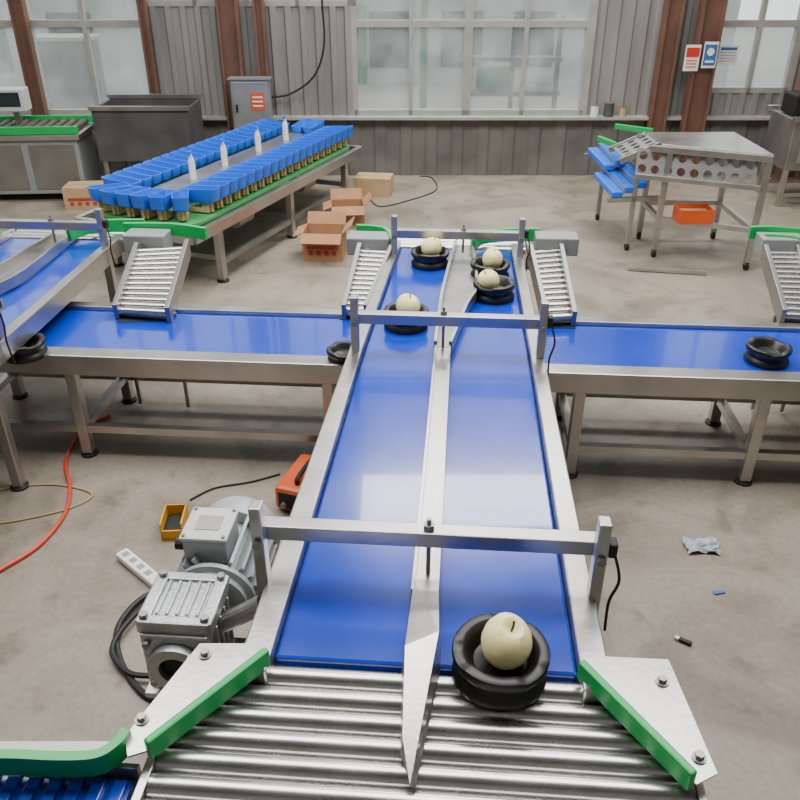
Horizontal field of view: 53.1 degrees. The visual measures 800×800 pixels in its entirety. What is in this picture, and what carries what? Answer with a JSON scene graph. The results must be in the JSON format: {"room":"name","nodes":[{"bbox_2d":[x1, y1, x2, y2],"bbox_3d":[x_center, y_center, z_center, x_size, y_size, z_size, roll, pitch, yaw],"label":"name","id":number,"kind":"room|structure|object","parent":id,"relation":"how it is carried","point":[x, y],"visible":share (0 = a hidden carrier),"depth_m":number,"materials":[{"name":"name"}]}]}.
{"room":"processing plant","nodes":[
{"label":"processing plant","id":0,"kind":"room"},
{"bbox_2d":[0,175,799,799],"bbox_3d":[0.000,0.237,4.515,16.000,0.100,12.000,0,30,0],"label":"floor","id":1,"kind":"structure","parent":0,"point":[62,604],"depth_m":4.08,"materials":[{"name":"concrete"}]},
{"bbox_2d":[7,0,48,114],"bbox_3d":[-4.060,-4.995,8.018,0.250,5.500,0.160,0,30,0],"label":"steel column","id":2,"kind":"structure","parent":1,"relation":"on","point":[18,12],"depth_m":8.71,"materials":[{"name":"metal"}]},
{"bbox_2d":[0,483,92,523],"bbox_3d":[-1.779,0.486,3.969,0.480,0.010,0.313,-11,32,-18],"label":"cable","id":3,"kind":"object","parent":1,"relation":"on","point":[79,488],"visible":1,"depth_m":3.93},
{"bbox_2d":[0,86,100,194],"bbox_3d":[-4.150,-2.724,8.489,1.680,1.090,0.660,-2,30,-3],"label":"machine","id":4,"kind":"object","parent":1,"relation":"on","point":[40,154],"visible":0.86,"depth_m":8.33,"materials":[{"name":"grey paint"}]},
{"bbox_2d":[0,414,110,571],"bbox_3d":[-1.708,0.435,4.047,0.210,0.020,1.411,0,30,0],"label":"air hose","id":5,"kind":"object","parent":1,"relation":"on","point":[38,545],"visible":0.91,"depth_m":3.84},
{"bbox_2d":[0,727,140,799],"bbox_3d":[-1.234,1.268,1.795,1.220,0.815,0.703,2,30,4],"label":"conveyor","id":6,"kind":"object","parent":1,"relation":"on","point":[29,770],"visible":0.97,"depth_m":1.82,"materials":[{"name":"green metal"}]},
{"bbox_2d":[0,208,144,491],"bbox_3d":[-2.329,0.015,3.747,1.350,1.050,4.140,2,30,4],"label":"conveyor","id":7,"kind":"object","parent":1,"relation":"on","point":[45,265],"visible":0.8,"depth_m":4.60,"materials":[{"name":"silver metal"}]},
{"bbox_2d":[61,180,103,210],"bbox_3d":[-3.259,-2.128,8.313,0.388,0.231,0.292,-2,30,-4],"label":"cardboard box","id":8,"kind":"object","parent":1,"relation":"on","point":[76,196],"visible":0.75,"depth_m":8.20,"materials":[{"name":"cardboard"}]},
{"bbox_2d":[109,604,148,678],"bbox_3d":[-1.048,0.924,3.155,0.173,0.022,0.467,-5,30,-8],"label":"power cable","id":9,"kind":"object","parent":1,"relation":"on","point":[117,662],"visible":0.83,"depth_m":3.06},
{"bbox_2d":[113,592,154,701],"bbox_3d":[-0.945,0.966,3.114,0.304,0.026,0.638,-18,35,-29],"label":"power cable","id":10,"kind":"object","parent":1,"relation":"on","point":[138,688],"visible":0.45,"depth_m":3.10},
{"bbox_2d":[116,548,157,586],"bbox_3d":[-1.131,0.738,3.494,0.320,0.042,0.060,24,38,36],"label":"power strip","id":11,"kind":"object","parent":1,"relation":"on","point":[126,557],"visible":0.68,"depth_m":3.49,"materials":[{"name":"white plastic"}]},
{"bbox_2d":[87,94,204,174],"bbox_3d":[-2.660,-2.736,8.631,1.020,0.970,0.670,0,30,0],"label":"tank","id":12,"kind":"object","parent":1,"relation":"on","point":[127,127],"visible":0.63,"depth_m":8.30,"materials":[{"name":"metal"}]},
{"bbox_2d":[136,0,159,93],"bbox_3d":[-2.740,-5.005,8.035,0.190,5.500,0.140,0,30,0],"label":"steel column","id":13,"kind":"structure","parent":1,"relation":"on","point":[142,6],"depth_m":8.68,"materials":[{"name":"metal"}]},
{"bbox_2d":[112,222,207,406],"bbox_3d":[-1.486,-0.515,4.825,0.560,0.858,0.914,2,30,4],"label":"ramp","id":14,"kind":"object","parent":1,"relation":"on","point":[150,286],"visible":1,"depth_m":4.67,"materials":[{"name":"metal"}]},
{"bbox_2d":[159,504,188,540],"bbox_3d":[-1.053,0.570,3.738,0.100,0.095,0.150,-2,30,-3],"label":"bin","id":15,"kind":"object","parent":1,"relation":"on","point":[174,518],"visible":0.81,"depth_m":3.73,"materials":[{"name":"yellow plastic"}]},
{"bbox_2d":[135,496,279,697],"bbox_3d":[-0.563,0.770,2.674,0.377,0.805,0.630,2,30,4],"label":"motor","id":16,"kind":"object","parent":1,"relation":"on","point":[212,592],"visible":0.79,"depth_m":2.43,"materials":[{"name":"metal"}]},
{"bbox_2d":[74,119,361,282],"bbox_3d":[-1.488,-1.951,7.483,1.140,0.748,3.185,11,32,18],"label":"conveyor","id":17,"kind":"object","parent":1,"relation":"on","point":[158,189],"visible":0.95,"depth_m":6.87,"materials":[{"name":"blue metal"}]},
{"bbox_2d":[87,183,130,211],"bbox_3d":[-2.290,-1.609,6.333,0.303,0.198,0.274,2,30,4],"label":"cup","id":18,"kind":"object","parent":17,"relation":"on","point":[94,192],"depth_m":6.26,"materials":[{"name":"blue plastic"}]},
{"bbox_2d":[99,185,139,214],"bbox_3d":[-2.179,-1.572,6.269,0.240,0.198,0.320,2,30,4],"label":"cup","id":19,"kind":"object","parent":17,"relation":"on","point":[113,205],"depth_m":6.21,"materials":[{"name":"blue plastic"}]},
{"bbox_2d":[102,174,141,185],"bbox_3d":[-2.252,-1.714,6.516,0.327,0.198,0.194,2,30,4],"label":"cup","id":20,"kind":"object","parent":17,"relation":"on","point":[119,180],"depth_m":6.50,"materials":[{"name":"blue plastic"}]},
{"bbox_2d":[113,170,151,186],"bbox_3d":[-2.204,-1.776,6.625,0.327,0.198,0.194,2,30,4],"label":"cup","id":21,"kind":"object","parent":17,"relation":"on","point":[123,176],"depth_m":6.57,"materials":[{"name":"blue plastic"}]},
{"bbox_2d":[115,186,150,216],"bbox_3d":[-2.059,-1.544,6.219,0.194,0.198,0.327,2,30,4],"label":"cup","id":22,"kind":"object","parent":17,"relation":"on","point":[129,206],"depth_m":6.15,"materials":[{"name":"blue plastic"}]},
{"bbox_2d":[123,167,161,185],"bbox_3d":[-2.156,-1.838,6.733,0.327,0.198,0.194,2,30,4],"label":"cup","id":23,"kind":"object","parent":17,"relation":"on","point":[133,172],"depth_m":6.67,"materials":[{"name":"blue plastic"}]},
{"bbox_2d":[130,188,165,218],"bbox_3d":[-1.934,-1.520,6.178,0.194,0.198,0.327,2,30,4],"label":"cup","id":24,"kind":"object","parent":17,"relation":"on","point":[143,204],"depth_m":6.11,"materials":[{"name":"blue plastic"}]},
{"bbox_2d":[133,163,170,187],"bbox_3d":[-2.108,-1.900,6.842,0.327,0.198,0.194,2,30,4],"label":"cup","id":25,"kind":"object","parent":17,"relation":"on","point":[143,168],"depth_m":6.79,"materials":[{"name":"blue plastic"}]},
{"bbox_2d":[143,160,179,183],"bbox_3d":[-2.060,-1.962,6.950,0.327,0.198,0.194,2,30,4],"label":"cup","id":26,"kind":"object","parent":17,"relation":"on","point":[156,165],"depth_m":6.89,"materials":[{"name":"blue plastic"}]},
{"bbox_2d":[148,189,177,219],"bbox_3d":[-1.806,-1.501,6.144,0.144,0.198,0.324,2,30,4],"label":"cup","id":27,"kind":"object","parent":17,"relation":"on","point":[160,202],"depth_m":6.10,"materials":[{"name":"blue plastic"}]},
{"bbox_2d":[152,156,188,179],"bbox_3d":[-2.012,-2.025,7.059,0.327,0.198,0.194,2,30,4],"label":"cup","id":28,"kind":"object","parent":17,"relation":"on","point":[163,161],"depth_m":7.00,"materials":[{"name":"blue plastic"}]},
{"bbox_2d":[161,153,197,176],"bbox_3d":[-1.964,-2.087,7.167,0.327,0.198,0.194,2,30,4],"label":"cup","id":29,"kind":"object","parent":17,"relation":"on","point":[169,157],"depth_m":7.13,"materials":[{"name":"blue plastic"}]},
{"bbox_2d":[171,190,189,220],"bbox_3d":[-1.674,-1.492,6.128,0.196,0.198,0.327,2,30,4],"label":"cup","id":30,"kind":"object","parent":17,"relation":"on","point":[180,199],"depth_m":6.09,"materials":[{"name":"blue plastic"}]},
{"bbox_2d":[170,150,205,172],"bbox_3d":[-1.916,-2.149,7.276,0.327,0.198,0.194,2,30,4],"label":"cup","id":31,"kind":"object","parent":17,"relation":"on","point":[177,154],"depth_m":7.22,"materials":[{"name":"blue plastic"}]},
{"bbox_2d":[179,147,213,169],"bbox_3d":[-1.868,-2.211,7.384,0.327,0.198,0.194,2,30,4],"label":"cup","id":32,"kind":"object","parent":17,"relation":"on","point":[197,153],"depth_m":7.34,"materials":[{"name":"blue plastic"}]},
{"bbox_2d":[180,186,219,212],"bbox_3d":[-1.561,-1.582,6.286,0.327,0.198,0.194,2,30,4],"label":"cup","id":33,"kind":"object","parent":17,"relation":"on","point":[208,197],"depth_m":6.25,"materials":[{"name":"blue plastic"}]},
{"bbox_2d":[187,144,220,165],"bbox_3d":[-1.820,-2.273,7.493,0.327,0.198,0.194,2,30,4],"label":"cup","id":34,"kind":"object","parent":17,"relation":"on","point":[196,148],"depth_m":7.43,"materials":[{"name":"blue plastic"}]},
{"bbox_2d":[190,181,229,207],"bbox_3d":[-1.513,-1.644,6.394,0.327,0.198,0.194,2,30,4],"label":"cup","id":35,"kind":"object","parent":17,"relation":"on","point":[224,200],"depth_m":6.37,"materials":[{"name":"blue plastic"}]},
{"bbox_2d":[195,141,229,162],"bbox_3d":[-1.772,-2.336,7.601,0.327,0.198,0.194,2,30,4],"label":"cup","id":36,"kind":"object","parent":17,"relation":"on","point":[210,146],"depth_m":7.57,"materials":[{"name":"blue plastic"}]},
{"bbox_2d":[199,177,237,203],"bbox_3d":[-1.465,-1.706,6.503,0.327,0.198,0.194,2,30,4],"label":"cup","id":37,"kind":"object","parent":17,"relation":"on","point":[232,198],"depth_m":6.48,"materials":[{"name":"blue plastic"}]},
{"bbox_2d":[203,138,236,159],"bbox_3d":[-1.724,-2.398,7.710,0.327,0.198,0.194,2,30,4],"label":"cup","id":38,"kind":"object","parent":17,"relation":"on","point":[212,142],"depth_m":7.65,"materials":[{"name":"blue plastic"}]},
{"bbox_2d":[211,136,243,156],"bbox_3d":[-1.676,-2.460,7.819,0.327,0.198,0.194,2,30,4],"label":"cup","id":39,"kind":"object","parent":17,"relation":"on","point":[216,139],"depth_m":7.77,"materials":[{"name":"blue plastic"}]},
{"bbox_2d":[208,174,246,199],"bbox_3d":[-1.417,-1.768,6.612,0.327,0.198,0.194,2,30,4],"label":"cup","id":40,"kind":"object","parent":17,"relation":"on","point":[241,193],"depth_m":6.59,"materials":[{"name":"blue plastic"}]},
{"bbox_2d":[219,133,250,153],"bbox_3d":[-1.628,-2.522,7.927,0.327,0.198,0.194,2,30,4],"label":"cup","id":41,"kind":"object","parent":17,"relation":"on","point":[230,137],"depth_m":7.88,"materials":[{"name":"blue plastic"}]},
{"bbox_2d":[217,170,254,195],"bbox_3d":[-1.369,-1.831,6.720,0.327,0.198,0.194,2,30,4],"label":"cup","id":42,"kind":"object","parent":17,"relation":"on","point":[249,189],"depth_m":6.70,"materials":[{"name":"blue plastic"}]},
{"bbox_2d":[226,130,254,150],"bbox_3d":[-1.580,-2.584,8.036,0.327,0.198,0.194,2,30,4],"label":"cup","id":43,"kind":"object","parent":17,"relation":"on","point":[233,134],"depth_m":7.97,"materials":[{"name":"blue plastic"}]},
{"bbox_2d":[226,166,262,191],"bbox_3d":[-1.321,-1.893,6.829,0.327,0.198,0.194,2,30,4],"label":"cup","id":44,"kind":"object","parent":17,"relation":"on","point":[257,186],"depth_m":6.82,"materials":[{"name":"blue plastic"}]},
{"bbox_2d":[233,128,264,147],"bbox_3d":[-1.532,-2.646,8.144,0.327,0.198,0.194,2,30,4],"label":"cup","id":45,"kind":"object","parent":17,"relation":"on","point":[238,131],"depth_m":8.10,"materials":[{"name":"blue plastic"}]},
{"bbox_2d":[234,163,270,187],"bbox_3d":[-1.273,-1.955,6.937,0.327,0.198,0.194,2,30,4],"label":"cup","id":46,"kind":"object","parent":17,"relation":"on","point":[265,182],"depth_m":6.92,"materials":[{"name":"blue plastic"}]},
{"bbox_2d":[240,126,270,145],"bbox_3d":[-1.484,-2.708,8.253,0.327,0.198,0.194,2,30,4],"label":"cup","id":47,"kind":"object","parent":17,"relation":"on","point":[248,129],"depth_m":8.19,"materials":[{"name":"blue plastic"}]},
{"bbox_2d":[242,159,277,183],"bbox_3d":[-1.225,-2.017,7.046,0.327,0.198,0.194,2,30,4],"label":"cup","id":48,"kind":"object","parent":17,"relation":"on","point":[272,178],"depth_m":7.02,"materials":[{"name":"blue plastic"}]},
{"bbox_2d":[246,123,276,142],"bbox_3d":[-1.436,-2.771,8.361,0.327,0.198,0.194,2,30,4],"label":"cup","id":49,"kind":"object","parent":17,"relation":"on","point":[264,128],"depth_m":8.31,"materials":[{"name":"blue plastic"}]},
{"bbox_2d":[253,121,282,139],"bbox_3d":[-1.388,-2.833,8.470,0.327,0.198,0.194,2,30,4],"label":"cup","id":50,"kind":"object","parent":17,"relation":"on","point":[262,124],"depth_m":8.41,"materials":[{"name":"blue plastic"}]},
{"bbox_2d":[250,156,285,179],"bbox_3d":[-1.177,-2.079,7.154,0.327,0.198,0.194,2,30,4],"label":"cup","id":51,"kind":"object","parent":17,"relation":"on","point":[280,174],"depth_m":7.14,"materials":[{"name":"blue plastic"}]},
{"bbox_2d":[259,119,289,137],"bbox_3d":[-1.340,-2.895,8.579,0.327,0.198,0.194,2,30,4],"label":"cup","id":52,"kind":"object","parent":17,"relation":"on","point":[269,122],"depth_m":8.52,"materials":[{"name":"blue plastic"}]},
{"bbox_2d":[257,153,292,176],"bbox_3d":[-1.129,-2.142,7.263,0.327,0.198,0.194,2,30,4],"label":"cup","id":53,"kind":"object","parent":17,"relation":"on","point":[286,172],"depth_m":7.25,"materials":[{"name":"blue plastic"}]},
{"bbox_2d":[265,150,299,172],"bbox_3d":[-1.081,-2.204,7.371,0.327,0.198,0.194,2,30,4],"label":"cup","id":54,"kind":"object","parent":17,"relation":"on","point":[295,165],"depth_m":7.36,"materials":[{"name":"blue plastic"}]},
{"bbox_2d":[272,147,305,169],"bbox_3d":[-1.033,-2.266,7.480,0.327,0.198,0.194,2,30,4],"label":"cup","id":55,"kind":"object","parent":17,"relation":"on","point":[301,164],"depth_m":7.46,"materials":[{"name":"blue plastic"}]},
{"bbox_2d":[279,144,312,166],"bbox_3d":[-0.985,-2.328,7.588,0.327,0.198,0.194,2,30,4],"label":"cup","id":56,"kind":"object","parent":17,"relation":"on","point":[307,161],"depth_m":7.58,"materials":[{"name":"blue plastic"}]},
{"bbox_2d":[291,119,312,133],"bbox_3d":[-1.037,-2.866,8.528,0.194,0.198,0.327,2,30,4],"label":"cup","id":57,"kind":"object","parent":17,"relation":"on","point":[304,126],"depth_m":8.41,"materials":[{"name":"blue plastic"}]},
{"bbox_2d":[285,141,318,162],"bbox_3d":[-0.937,-2.390,7.697,0.327,0.198,0.194,2,30,4],"label":"cup","id":58,"kind":"object","parent":17,"relation":"on","point":[313,158],"depth_m":7.68,"materials":[{"name":"blue plastic"}]},
{"bbox_2d":[292,138,324,159],"bbox_3d":[-0.889,-2.452,7.806,0.327,0.198,0.194,2,30,4],"label":"cup","id":59,"kind":"object","parent":17,"relation":"on","point":[319,155],"depth_m":7.79,"materials":[{"name":"blue plastic"}]},
{"bbox_2d":[299,136,330,156],"bbox_3d":[-0.841,-2.514,7.914,0.327,0.198,0.194,2,30,4],"label":"cup","id":60,"kind":"object","parent":17,"relation":"on","point":[326,152],"depth_m":7.89,"materials":[{"name":"blue plastic"}]},
{"bbox_2d":[304,133,336,153],"bbox_3d":[-0.793,-2.577,8.023,0.327,0.198,0.194,2,30,4],"label":"cup","id":61,"kind":"object","parent":17,"relation":"on","point":[331,149],"depth_m":8.00,"materials":[{"name":"blue plastic"}]},
{"bbox_2d":[311,130,341,151],"bbox_3d":[-0.745,-2.639,8.131,0.327,0.198,0.194,2,30,4],"label":"cup","id":62,"kind":"object","parent":17,"relation":"on","point":[334,148],"depth_m":8.12,"materials":[{"name":"blue plastic"}]},
{"bbox_2d":[316,128,347,148],"bbox_3d":[-0.697,-2.701,8.240,0.327,0.198,0.194,2,30,4],"label":"cup","id":63,"kind":"object","parent":17,"relation":"on","point":[340,145],"depth_m":8.22,"materials":[{"name":"blue plastic"}]},
{"bbox_2d":[322,125,352,145],"bbox_3d":[-0.649,-2.763,8.348,0.327,0.198,0.194,2,30,4],"label":"cup","id":64,"kind":"object","parent":17,"relation":"on","point":[350,127],"depth_m":8.31,"materials":[{"name":"blue plastic"}]},
{"bbox_2d":[215,0,244,130],"bbox_3d":[-1.830,-4.990,8.009,0.320,5.500,0.200,0,30,0],"label":"steel column","id":65,"kind":"structure","parent":1,"relation":"on","point":[227,11],"depth_m":8.64,"materials":[{"name":"metal"}]},
{"bbox_2d":[227,76,272,128],"bbox_3d":[-1.630,-3.005,8.944,0.460,1.125,0.190,0,30,0],"label":"electrical cabinet","id":66,"kind":"object","parent":1,"relation":"on","point":[251,98],"visible":0.58,"depth_m":8.71,"materials":[{"name":"metal"}]},
{"bbox_2d":[252,0,272,108],"bbox_3d":[-1.500,-5.000,8.026,0.210,5.500,0.160,0,30,0],"label":"steel column","id":67,"kind":"structure","parent":1,"relation":"on","point":[259,16],"depth_m":8.62,"materials":[{"name":"metal"}]},
{"bbox_2d":[275,454,310,510],"bbox_3d":[-0.514,0.428,3.890,0.265,0.190,0.469,9,31,16],"label":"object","id":68,"kind":"object","parent":1,"relation":"on","point":[287,489],"visible":0.27,"depth_m":3.84,"materials":[{"name":"orange plastic"}]},
{"bbox_2d":[293,211,354,261],"bbox_3d":[-0.659,-1.414,6.963,0.504,0.332,0.445,2,30,3],"label":"cardboard box","id":69,"kind":"object","parent":1,"relation":"on","point":[323,236],"visible":1,"depth_m":6.92,"materials":[{"name":"cardboard"}]},
{"bbox_2d":[323,188,371,225],"bbox_3d":[-0.514,-1.873,7.816,0.474,0.282,0.415,-3,30,-5],"label":"cardboard box","id":70,"kind":"object","parent":1,"relation":"on","point":[350,201],"visible":0.76,"depth_m":7.90,"materials":[{"name":"cardboard"}]},
{"bbox_2d":[339,231,390,319],"bbox_3d":[-0.198,-0.485,4.800,0.292,0.830,0.811,2,30,4],"label":"ramp","id":71,"kind":"object","parent":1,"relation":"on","point":[371,250],"visible":0.62,"depth_m":4.70,"materials":[{"name":"metal"}]},
{"bbox_2d":[354,172,393,197],"bbox_3d":[-0.282,-2.352,8.734,0.388,0.201,0.268,4,30,7],"label":"cardboard box","id":72,"kind":"object","parent":1,"relation":"on","point":[377,184],"visible":0.88,"depth_m":8.62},
{"bbox_2d":[0,301,799,486],"bbox_3d":[0.281,-0.047,4.288,5.700,0.620,0.680,2,30,4],"label":"conveyor","id":73,"kind":"object","parent":1,"relation":"on","point":[601,357],"visible":0.8,"depth_m":4.10,"materials":[{"name":"silver metal"}]},
{"bbox_2d":[6,333,47,364],"bbox_3d":[-1.871,-0.260,3.985,0.213,0.088,0.213,-5,30,-8],"label":"fruit tray","id":74,"kind":"object","parent":73,"relation":"on","point":[34,350],"visible":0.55,"depth_m":3.93,"materials":[{"name":"black rubber"}]},
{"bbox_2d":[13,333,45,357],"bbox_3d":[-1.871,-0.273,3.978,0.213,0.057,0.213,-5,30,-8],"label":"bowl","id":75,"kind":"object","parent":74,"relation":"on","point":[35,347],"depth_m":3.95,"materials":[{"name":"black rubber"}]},
{"bbox_2d":[326,341,350,365],"bbox_3d":[-0.275,-0.225,3.941,0.174,0.071,0.174,-6,30,-11],"label":"fruit tray","id":76,"kind":"object","parent":73,"relation":"on","point":[337,353],"visible":0.59,"depth_m":3.94,"materials":[{"name":"black rubber"}]},
{"bbox_2d":[743,336,792,369],"bbox_3d":[1.809,-0.232,3.937,0.213,0.088,0.213,7,31,12],"label":"fruit tray","id":77,"kind":"object","parent":73,"relation":"on","point":[764,352],"visible":1,"depth_m":3.90,"materials":[{"name":"black rubber"}]},
{"bbox_2d":[126,214,716,799],"bbox_3d":[0.174,0.108,3.583,1.350,1.050,4.140,2,30,4],"label":"conveyor","id":78,"kind":"object","parent":1,"relation":"on","point":[435,495],"visible":0.98,"depth_m":2.24,"materials":[{"name":"silver metal"}]},
{"bbox_2d":[384,302,428,334],"bbox_3d":[0.029,-0.406,3.934,0.223,0.092,0.223,-10,31,-17],"label":"fruit tray","id":79,"kind":"object","parent":78,"relation":"on","point":[397,329],"visible":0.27,"depth_m":3.87,"materials":[{"name":"black rubber"}]},
{"bbox_2d":[396,293,419,311],"bbox_3d":[0.039,-0.461,3.907,0.122,0.130,0.115,23,37,34],"label":"pear","id":80,"kind":"object","parent":79,"relation":"in","point":[405,302],"visible":0.67,"depth_m":3.87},
{"bbox_2d":[411,245,448,270],"bbox_3d":[0.175,-0.836,4.684,0.223,0.092,0.223,-6,30,-11],"label":"fruit tray","id":81,"kind":"object","parent":78,"relation":"on","point":[420,261],"visible":0.86,"depth_m":4.62,"materials":[{"name":"black rubber"}]},
{"bbox_2d":[470,256,509,277],"bbox_3d":[0.507,-0.737,4.512,0.223,0.092,0.223,-26,39,-38],"label":"fruit tray","id":82,"kind":"object","parent":78,"relation":"on","point":[476,263],"visible":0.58,"depth_m":4.46,"materials":[{"name":"black rubber"}]},
{"bbox_2d":[473,275,514,304],"bbox_3d":[0.499,-0.588,4.252,0.223,0.092,0.223,-6,30,-11],"label":"fruit tray","id":83,"kind":"object","parent":78,"relation":"on","point":[503,294],"visible":0.79,"depth_m":4.18,"materials":[{"name":"black rubber"}]},
{"bbox_2d":[477,269,499,288],"bbox_3d":[0.468,-0.633,4.226,0.121,0.121,0.119,16,34,26],"label":"pear","id":84,"kind":"object","parent":83,"relation":"in","point":[488,278],"visible":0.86,"depth_m":4.18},
{"bbox_2d":[452,613,549,711],"bbox_3d":[0.256,0.668,2.049,0.248,0.102,0.248,2,30,4],"label":"fruit tray","id":85,"kind":"object","parent":78,"relation":"on","point":[486,686],"visible":0.78,"depth_m":1.99,"materials":[{"name":"black rubber"}]},
{"bbox_2d":[481,612,531,669],"bbox_3d":[0.269,0.607,2.021,0.132,0.143,0.133,20,35,30],"label":"pear","id":86,"kind":"object","parent":85,"relation":"in","point":[506,639],"visible":1,"depth_m":1.98,"materials":[{"name":"food"}]},
{"bbox_2d":[527,231,578,327],"bbox_3d":[0.904,-0.459,4.755,0.306,0.830,0.921,2,30,4],"label":"ramp","id":87,"kind":"object","parent":1,"relation":"on","point":[547,259],"visible":0.84,"depth_m":4.61,"materials":[{"name":"metal"}]},
{"bbox_2d":[639,0,684,173],"bbox_3d":[2.900,-4.990,8.009,0.280,5.500,0.200,0,30,0],"label":"steel column","id":88,"kind":"structure","parent":1,"relation":"on","point":[673,10],"depth_m":8.76,"materials":[{"name":"metal"}]},
{"bbox_2d":[628,266,705,274],"bbox_3d":[2.226,-1.081,6.676,0.628,0.030,0.030,5,30,9],"label":"bar","id":89,"kind":"object","parent":1,"relation":"on","point":[634,268],"visible":1,"depth_m":6.66,"materials":[{"name":"silver metal"}]},
{"bbox_2d":[583,124,773,269],"bbox_3d":[2.349,-1.865,7.114,1.181,0.964,1.470,0,30,0],"label":"table","id":90,"kind":"object","parent":1,"relation":"on","point":[618,175],"visible":1,"depth_m":6.74,"materials":[{"name":"silver metal"}]},
{"bbox_2d":[672,204,714,223],"bbox_3d":[2.460,-1.561,6.712,0.282,0.115,0.202,0,30,0],"label":"box","id":91,"kind":"object","parent":90,"relation":"on","point":[682,213],"visible":1,"depth_m":6.64,"materials":[{"name":"orange plastic"}]},
{"bbox_2d":[671,0,727,177],"bbox_3d":[3.300,-4.965,7.966,0.340,5.500,0.200,0,30,0],"label":"steel column","id":92,"kind":"structure","parent":1,"relation":"on","point":[711,13],"depth_m":8.77,"materials":[{"name":"metal"}]},
{"bbox_2d":[682,45,701,70],"bbox_3d":[3.136,-3.672,8.589,0.160,0.260,0.012,0,30,0],"label":"wall sign","id":93,"kind":"object","parent":92,"relation":"attached to","point":[692,53],"visible":1,"depth_m":8.58,"materials":[{"name":"paper"}]},
{"bbox_2d":[701,42,718,67],"bbox_3d":[3.327,-3.701,8.582,0.150,0.260,0.014,0,30,0],"label":"wall sign","id":94,"kind":"object","parent":92,"relation":"attached to","point":[710,51],"visible":1,"depth_m":8.58,"materials":[{"name":"paper"}]},
{"bbox_2d":[683,536,720,554],"bbox_3d":[1.377,0.662,3.646,0.166,0.020,0.115,2,30,4],"label":"scrap","id":95,"kind":"object","parent":1,"relation":"on","point":[707,544],"visible":1,"depth_m":3.65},
{"bbox_2d":[747,225,799,411],"bbox_3d":[2.316,-0.475,4.756,0.447,0.858,0.917,5,30,8],"label":"ramp","id":96,"kind":"object","parent":1,"relation":"on","point":[780,256],"visible":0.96,"depth_m":4.67,"materials":[{"name":"metal"}]},
{"bbox_2d":[755,90,799,206],"bbox_3d":[4.320,-2.635,8.344,0.860,1.080,0.690,0,30,0],"label":"frame","id":97,"kind":"object","parent":1,"relation":"on","point":[782,139],"visible":0.81,"depth_m":8.20,"materials":[{"name":"metal"}]},
{"bbox_2d":[91,0,799,174],"bbox_3d":[0.000,-5.072,8.152,14.000,5.500,0.133,0,30,0],"label":"wall","id":98,"kind":"structure","parent":0,"point":[185,39],"depth_m":9.03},
{"bbox_2d":[0,0,148,114],"bbox_3d":[-4.190,-4.839,8.268,2.910,3.620,0.080,0,30,0],"label":"window","id":99,"kind":"structure","parent":98,"relation":"in","point":[83,22],"depth_m":8.70,"materials":[{"name":"white metal"}]},
{"bbox_2d":[136,0,355,5],"bbox_3d":[-1.650,-5.325,7.990,2.350,2.500,0.080,0,30,0],"label":"window","id":100,"kind":"structure","parent":98,"relation":"in","point":[149,2],"depth_m":8.56,"materials":[{"name":"white metal"}]},
{"bbox_2d":[0,115,770,119],"bbox_3d":[0.000,-3.216,9.106,14.000,0.030,0.160,0,30,0],"label":"trim","id":101,"kind":"structure","parent":98,"relation":"attached to","point":[204,117],"depth_m":9.04,"materials":[{"name":"paint"}]},
{"bbox_2d":[347,0,598,114],"bbox_3d":[0.780,-4.839,8.268,2.690,3.620,0.080,0,30,0],"label":"window","id":102,"kind":"structure","parent":98,"relation":"in","point":[469,22],"depth_m":8.79,"materials":[{"name":"white metal"}]},
{"bbox_2d":[716,45,739,64],"bbox_3d":[3.607,-3.793,8.796,0.220,0.200,0.011,0,30,0],"label":"wall sign","id":103,"kind":"object","parent":98,"relation":"attached to","point":[728,54],"visible":0.96,"depth_m":8.79,"materials":[{"name":"paper"}]},
{"bbox_2d":[711,0,799,92],"bbox_3d":[3.910,-4.943,8.209,0.990,3.380,0.080,0,30,0],"label":"window","id":104,"kind":"structure","parent":98,"relation":"in","point":[794,52],"depth_m":8.82,"materials":[{"name":"white metal"}]},
{"label":"outside","id":105,"kind":"structure","parent":0,"visible":0},
{"bbox_2d":[107,27,793,108],"bbox_3d":[0.000,-8.250,19.476,60.001,0.100,22.000,0,30,0],"label":"ground","id":106,"kind":"structure","parent":105,"point":[775,43],"depth_m":15.63,"materials":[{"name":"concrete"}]},
{"bbox_2d":[35,33,107,108],"bbox_3d":[-5.100,-4.957,12.373,1.000,1.245,0.600,0,30,0],"label":"window","id":107,"kind":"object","parent":106,"relation":"on","point":[63,56],"visible":0.54,"depth_m":12.11,"materials":[{"name":"glass"}]},
{"bbox_2d":[0,0,147,92],"bbox_3d":[-7.600,-6.814,14.997,5.700,1.920,1.400,0,30,0],"label":"sky","id":108,"kind":"structure","parent":106,"relation":"on","point":[121,49],"depth_m":14.68,"materials":[{"name":"white"}]},
{"bbox_2d":[419,0,428,108],"bbox_3d":[0.350,-5.346,11.689,0.200,2.600,0.200,0,30,0],"label":"pole","id":109,"kind":"object","parent":106,"relation":"on","point":[424,4],"visible":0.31,"depth_m":11.81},
{"bbox_2d":[470,15,564,108],"bbox_3d":[1.750,-5.167,12.483,1.500,1.500,0.300,0,30,0],"label":"rack","id":110,"kind":"object","parent":106,"relation":"on","point":[490,80],"visible":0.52,"depth_m":12.45,"materials":[{"name":"metal"}]},
{"bbox_2d":[470,89,559,95],"bbox_3d":[1.750,-4.863,12.657,1.500,0.060,0.300,0,30,0],"label":"shelf","id":111,"kind":"object","parent":110,"relation":"attached to","point":[474,92],"depth_m":12.53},
{"bbox_2d":[472,55,562,61],"bbox_3d":[1.750,-5.297,12.408,1.500,0.060,0.300,0,30,0],"label":"shelf","id":112,"kind":"object","parent":110,"relation":"attached to","point":[475,58],"depth_m":12.28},
{"bbox_2d":[356,0,740,83],"bbox_3d":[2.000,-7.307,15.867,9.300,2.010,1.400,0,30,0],"label":"building","id":113,"kind":"structure","parent":106,"relation":"on","point":[382,52],"depth_m":15.58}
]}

